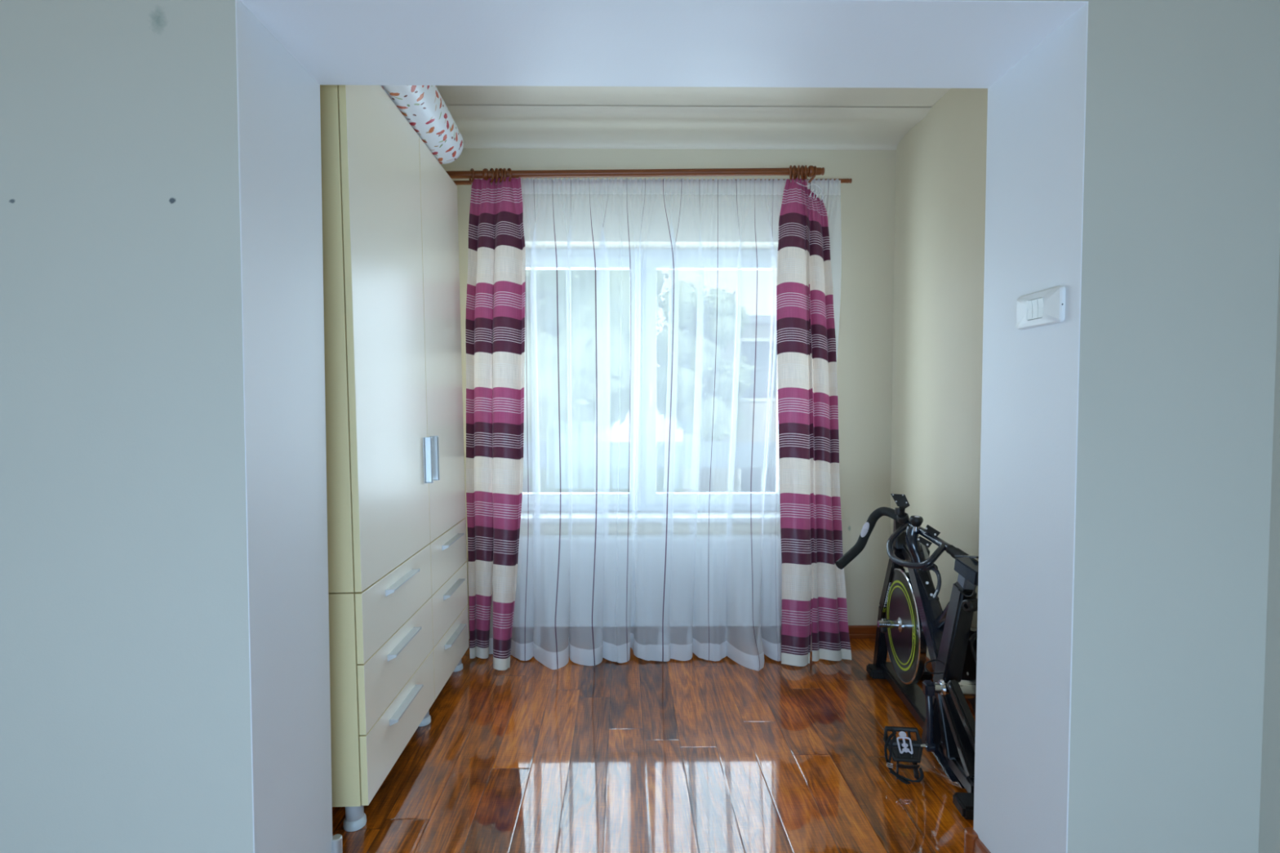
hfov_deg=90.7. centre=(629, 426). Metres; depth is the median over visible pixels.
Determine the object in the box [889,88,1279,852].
wall
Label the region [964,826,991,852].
trim
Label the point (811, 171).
curtain rod
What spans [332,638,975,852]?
floor
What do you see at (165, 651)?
wall
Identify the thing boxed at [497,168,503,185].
curtain ring
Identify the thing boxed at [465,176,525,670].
striped curtain
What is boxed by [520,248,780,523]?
window
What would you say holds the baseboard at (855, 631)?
attached to the wall at (861, 219)
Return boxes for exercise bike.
[835,493,978,820]
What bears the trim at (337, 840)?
attached to the wall at (165, 651)
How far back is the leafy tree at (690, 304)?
11.45 m
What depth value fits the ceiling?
2.95 m
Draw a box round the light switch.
[1016,285,1065,329]
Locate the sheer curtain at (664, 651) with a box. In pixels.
[480,177,840,671]
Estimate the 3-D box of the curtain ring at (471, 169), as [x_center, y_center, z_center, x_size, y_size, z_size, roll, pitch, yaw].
[-0.751,-1.189,3.013,0.010,0.080,0.068,-1,2,-29]
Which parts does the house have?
pane, pane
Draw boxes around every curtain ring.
[469,168,474,185]
[489,168,494,185]
[493,168,498,184]
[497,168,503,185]
[502,168,506,181]
[506,168,511,182]
[789,164,792,182]
[792,164,797,181]
[797,164,799,182]
[800,164,804,182]
[804,164,807,182]
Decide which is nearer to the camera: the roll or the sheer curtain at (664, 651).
the roll
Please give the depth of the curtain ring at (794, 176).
3.01 m
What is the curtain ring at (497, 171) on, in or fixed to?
hanging from the curtain rod at (811, 171)
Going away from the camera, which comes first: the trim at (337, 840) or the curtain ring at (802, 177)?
the trim at (337, 840)
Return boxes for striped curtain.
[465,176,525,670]
[776,177,851,666]
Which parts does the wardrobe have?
leg, door, drawer, drawer, drawer, handle, handle, handle, leg, handle, handle, door, drawer, drawer, drawer, handle, handle, handle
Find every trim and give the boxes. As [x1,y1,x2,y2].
[331,833,342,852]
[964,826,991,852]
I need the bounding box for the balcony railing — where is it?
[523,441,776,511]
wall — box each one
[0,0,1279,852]
[440,147,895,639]
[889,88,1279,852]
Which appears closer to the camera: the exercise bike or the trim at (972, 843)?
the trim at (972, 843)
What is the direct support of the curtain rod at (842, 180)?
attached to the wall at (861, 219)
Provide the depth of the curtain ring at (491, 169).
2.99 m
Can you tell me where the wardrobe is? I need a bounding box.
[320,84,469,831]
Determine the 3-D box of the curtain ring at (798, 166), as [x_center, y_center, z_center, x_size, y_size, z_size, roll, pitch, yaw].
[0.812,-1.210,3.028,0.010,0.080,0.068,1,2,16]
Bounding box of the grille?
[519,534,781,541]
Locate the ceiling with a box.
[435,85,950,150]
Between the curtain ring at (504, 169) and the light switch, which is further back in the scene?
the curtain ring at (504, 169)
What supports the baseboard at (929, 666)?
attached to the wall at (940, 162)
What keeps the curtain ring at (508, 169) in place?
hanging from the curtain rod at (811, 171)
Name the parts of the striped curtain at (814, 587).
header cord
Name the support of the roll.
on the wardrobe
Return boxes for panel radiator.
[512,534,782,643]
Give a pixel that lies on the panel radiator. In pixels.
(701, 587)
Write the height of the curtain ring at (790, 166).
0.080 m
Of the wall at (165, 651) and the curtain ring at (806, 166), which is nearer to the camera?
the wall at (165, 651)
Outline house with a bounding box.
[683,315,777,492]
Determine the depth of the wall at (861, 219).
3.29 m
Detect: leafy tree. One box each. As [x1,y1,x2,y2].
[522,269,672,492]
[656,280,755,492]
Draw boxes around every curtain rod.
[445,165,824,182]
[453,177,852,184]
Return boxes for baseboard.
[511,625,876,639]
[925,657,975,716]
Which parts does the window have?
sash, sill, handle, sash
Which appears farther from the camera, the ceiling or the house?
the house
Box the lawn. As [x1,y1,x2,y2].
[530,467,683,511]
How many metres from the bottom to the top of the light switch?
0.080 m
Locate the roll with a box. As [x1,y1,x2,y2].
[380,84,463,164]
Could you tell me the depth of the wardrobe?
2.00 m
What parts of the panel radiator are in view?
panel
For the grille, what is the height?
0.014 m
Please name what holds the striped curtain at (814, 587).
hanging from the curtain rod at (811, 171)

